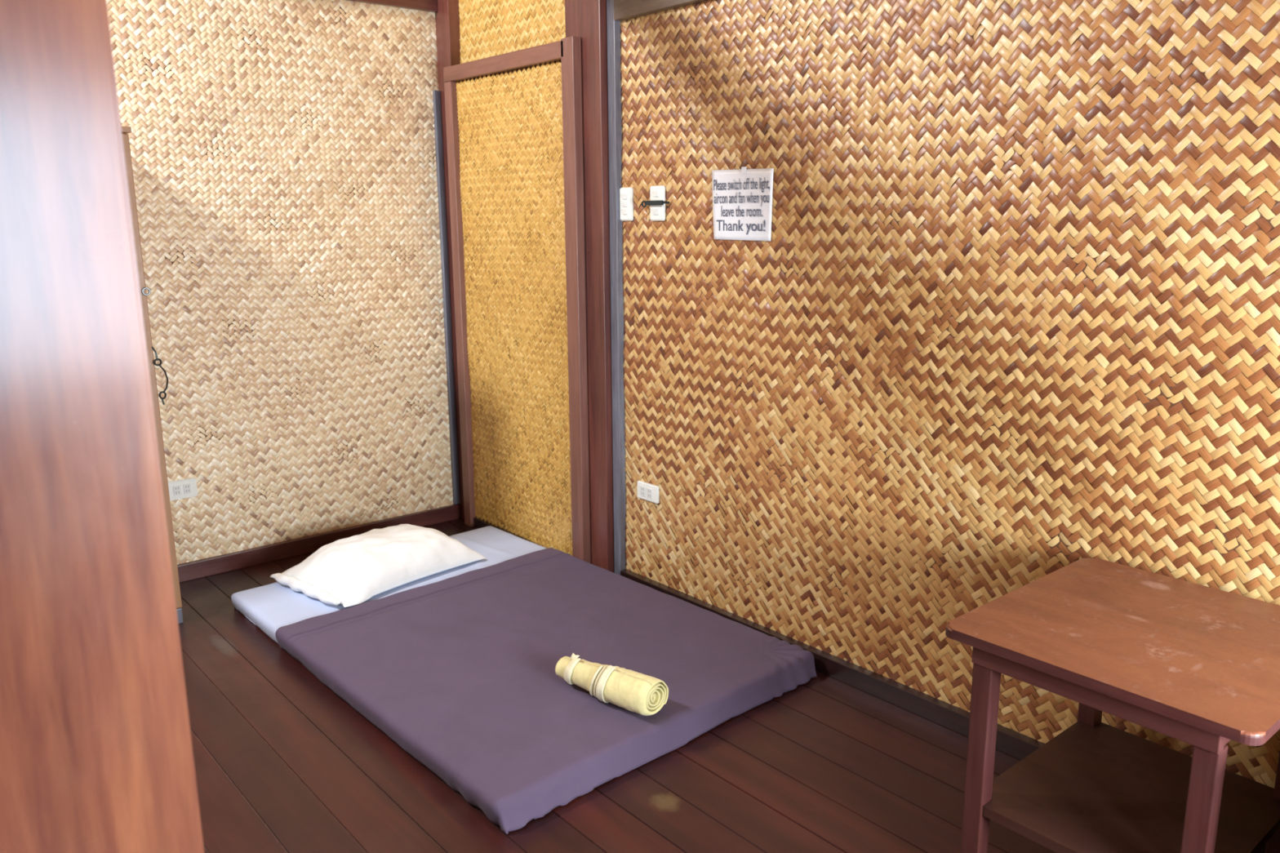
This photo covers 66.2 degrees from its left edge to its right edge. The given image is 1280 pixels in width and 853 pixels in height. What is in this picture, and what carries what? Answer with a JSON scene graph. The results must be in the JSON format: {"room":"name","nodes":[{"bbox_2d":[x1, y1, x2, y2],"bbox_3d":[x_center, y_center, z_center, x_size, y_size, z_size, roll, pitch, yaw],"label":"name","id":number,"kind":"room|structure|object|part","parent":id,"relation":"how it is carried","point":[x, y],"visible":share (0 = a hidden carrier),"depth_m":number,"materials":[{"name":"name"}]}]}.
{"room":"guest bedroom","nodes":[
{"label":"guest bedroom","id":0,"kind":"room"},
{"bbox_2d":[106,0,453,564],"bbox_3d":[-2.126,-0.945,3.720,3.360,3.300,0.128,-11,16,-39],"label":"wall","id":1,"kind":"structure","parent":0,"point":[283,154],"depth_m":4.23,"materials":[{"name":"beige wicker"}]},
{"bbox_2d":[168,477,197,501],"bbox_3d":[-1.902,0.261,4.079,0.118,0.080,0.015,-11,16,-39],"label":"power socket","id":2,"kind":"object","parent":1,"relation":"attached to","point":[187,487],"visible":0.87,"depth_m":4.08,"materials":[{"name":"white plastic"}]},
{"bbox_2d":[177,503,461,582],"bbox_3d":[-2.093,0.646,3.992,3.099,0.074,0.026,-11,16,-39],"label":"baseboard","id":3,"kind":"structure","parent":1,"relation":"attached to","point":[211,566],"depth_m":4.42,"materials":[{"name":"brown wood"}]},
{"bbox_2d":[346,0,437,12],"bbox_3d":[-2.109,-1.712,3.478,3.099,0.100,0.030,-11,16,-39],"label":"rail","id":4,"kind":"object","parent":1,"relation":"attached to","point":[431,6],"visible":1,"depth_m":4.37,"materials":[{"name":"brown wood"}]},
{"bbox_2d":[432,89,460,504],"bbox_3d":[-0.932,-0.581,4.742,0.032,1.984,0.022,-11,16,-39],"label":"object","id":5,"kind":"object","parent":1,"relation":"attached to","point":[436,94],"visible":1,"depth_m":4.72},
{"bbox_2d":[177,517,1056,852],"bbox_3d":[-0.352,1.105,2.130,3.622,0.061,5.500,-11,16,-39],"label":"floor","id":6,"kind":"structure","parent":0,"point":[283,763],"depth_m":2.67,"materials":[{"name":"brown wood"}]},
{"bbox_2d":[0,0,204,852],"bbox_3d":[-0.788,-0.036,0.548,0.935,2.850,0.040,-11,16,-39],"label":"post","id":7,"kind":"object","parent":6,"relation":"on","point":[96,756],"depth_m":0.81,"materials":[{"name":"brown wood"}]},
{"bbox_2d":[120,126,182,623],"bbox_3d":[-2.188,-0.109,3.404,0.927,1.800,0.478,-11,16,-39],"label":"door","id":8,"kind":"structure","parent":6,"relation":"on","point":[125,130],"depth_m":3.49,"materials":[{"name":"brown wood"}]},
{"bbox_2d":[231,525,546,644],"bbox_3d":[-0.536,0.726,3.552,1.286,0.074,1.969,-11,16,-39],"label":"mattress","id":9,"kind":"object","parent":6,"relation":"on","point":[270,607],"visible":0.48,"depth_m":3.81,"materials":[{"name":"white fabric"}]},
{"bbox_2d":[270,524,485,607],"bbox_3d":[-1.069,0.519,4.014,0.498,0.144,0.716,10,16,39],"label":"pillow","id":10,"kind":"object","parent":9,"relation":"on","point":[349,571],"visible":1,"depth_m":3.88,"materials":[{"name":"white fabric"}]},
{"bbox_2d":[275,547,817,834],"bbox_3d":[-0.355,0.765,3.348,1.311,0.086,1.498,-11,16,-39],"label":"blanket","id":11,"kind":"object","parent":9,"relation":"on","point":[458,672],"visible":0.98,"depth_m":3.14,"materials":[{"name":"purple fabric"}]},
{"bbox_2d":[555,653,668,715],"bbox_3d":[-0.107,0.755,2.926,0.399,0.120,0.126,9,15,37],"label":"rolled towel","id":12,"kind":"object","parent":11,"relation":"on","point":[629,690],"visible":1,"depth_m":2.85,"materials":[{"name":"beige fabric"}]},
{"bbox_2d":[945,558,1279,852],"bbox_3d":[1.081,0.736,2.124,0.652,0.645,0.603,-11,16,-39],"label":"side table","id":13,"kind":"object","parent":6,"relation":"on","point":[1197,665],"visible":1,"depth_m":2.06,"materials":[{"name":"brown wood"}]},
{"bbox_3d":[0.737,0.776,2.137,0.043,0.566,0.043,-11,16,-39],"label":"leg","id":14,"kind":"part","parent":13,"relation":"part of","materials":[{"name":"brown wood"}]},
{"bbox_3d":[1.129,0.675,2.455,0.043,0.622,0.043,-11,16,-39],"label":"leg","id":15,"kind":"part","parent":13,"relation":"part of","materials":[{"name":"brown wood"}]},
{"bbox_2d":[982,721,1279,852],"bbox_3d":[1.075,0.822,2.147,0.545,0.023,0.472,-11,16,-39],"label":"shelf","id":16,"kind":"object","parent":13,"relation":"attached to","point":[1095,787],"depth_m":2.14,"materials":[{"name":"brown wood"}]},
{"bbox_3d":[1.020,0.844,1.811,0.043,0.566,0.043,-11,16,-39],"label":"leg","id":17,"kind":"part","parent":13,"relation":"part of","materials":[{"name":"brown wood"}]},
{"bbox_3d":[1.411,0.744,2.129,0.043,0.622,0.043,-11,16,-39],"label":"leg","id":18,"kind":"part","parent":13,"relation":"part of","materials":[{"name":"brown wood"}]},
{"bbox_2d":[458,0,1279,788],"bbox_3d":[0.838,-0.761,2.769,0.131,3.300,5.400,-11,16,-39],"label":"wall","id":19,"kind":"structure","parent":0,"point":[1008,317],"depth_m":2.76,"materials":[{"name":"brown wicker"}]},
{"bbox_2d":[435,0,464,519],"bbox_3d":[-0.868,-1.143,4.611,0.060,3.290,0.121,-11,16,-39],"label":"post","id":20,"kind":"object","parent":19,"relation":"attached to","point":[447,15],"visible":0.23,"depth_m":4.52,"materials":[{"name":"brown wood"}]},
{"bbox_2d":[443,35,591,563],"bbox_3d":[-0.546,-0.493,4.290,0.040,2.152,0.978,-11,16,-39],"label":"door","id":21,"kind":"structure","parent":19,"relation":"in","point":[513,119],"depth_m":4.25,"materials":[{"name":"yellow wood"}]},
{"bbox_3d":[-0.538,0.534,4.524,0.024,0.045,0.837,-11,16,-39],"label":"sill","id":22,"kind":"part","parent":21,"relation":"part of","materials":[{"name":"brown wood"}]},
{"bbox_2d":[564,0,613,573],"bbox_3d":[-0.191,-0.979,3.830,0.060,3.290,0.215,-11,16,-39],"label":"post","id":23,"kind":"object","parent":19,"relation":"attached to","point":[586,20],"visible":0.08,"depth_m":3.84,"materials":[{"name":"brown wood"}]},
{"bbox_2d":[606,0,626,574],"bbox_3d":[-0.092,-0.960,3.743,0.035,3.290,0.046,-11,16,-39],"label":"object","id":24,"kind":"object","parent":19,"relation":"attached to","point":[613,27],"visible":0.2,"depth_m":3.82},
{"bbox_2d":[619,187,633,220],"bbox_3d":[-0.054,-0.843,3.725,0.016,0.122,0.070,-11,16,-39],"label":"light switch","id":25,"kind":"object","parent":19,"relation":"attached to","point":[626,194],"visible":1,"depth_m":3.71,"materials":[{"name":"white plastic"}]},
{"bbox_2d":[637,480,659,503],"bbox_3d":[0.029,0.259,3.874,0.015,0.070,0.122,-11,16,-39],"label":"power socket","id":26,"kind":"object","parent":19,"relation":"attached to","point":[646,491],"visible":1,"depth_m":3.86,"materials":[{"name":"white plastic"}]},
{"bbox_2d":[649,185,665,220],"bbox_3d":[0.062,-0.816,3.591,0.016,0.124,0.074,-11,16,-39],"label":"light switch","id":27,"kind":"object","parent":19,"relation":"attached to","point":[656,193],"visible":1,"depth_m":3.58,"materials":[{"name":"white plastic"}]},
{"bbox_2d":[641,200,669,207],"bbox_3d":[0.056,-0.814,3.594,0.029,0.027,0.128,-11,16,-39],"label":"bar","id":28,"kind":"object","parent":27,"relation":"attached to","point":[658,202],"visible":1,"depth_m":3.58,"materials":[{"name":"black metal"}]},
{"bbox_2d":[613,0,707,21],"bbox_3d":[1.092,-1.238,2.241,0.034,0.072,3.636,-11,16,-39],"label":"rail","id":29,"kind":"object","parent":19,"relation":"attached to","point":[624,10],"visible":1,"depth_m":3.47,"materials":[{"name":"brown wood"}]},
{"bbox_2d":[711,166,773,240],"bbox_3d":[0.338,-0.742,3.278,0.004,0.239,0.281,-11,16,-39],"label":"paper sign","id":30,"kind":"object","parent":19,"relation":"attached to","point":[742,198],"visible":1,"depth_m":3.27,"materials":[{"name":"white paper"}]},
{"bbox_2d":[620,568,1266,852],"bbox_3d":[1.172,0.923,2.632,0.035,0.062,3.836,-11,16,-39],"label":"baseboard","id":31,"kind":"structure","parent":19,"relation":"attached to","point":[1014,744],"depth_m":3.07,"materials":[{"name":"brown wood"}]}
]}

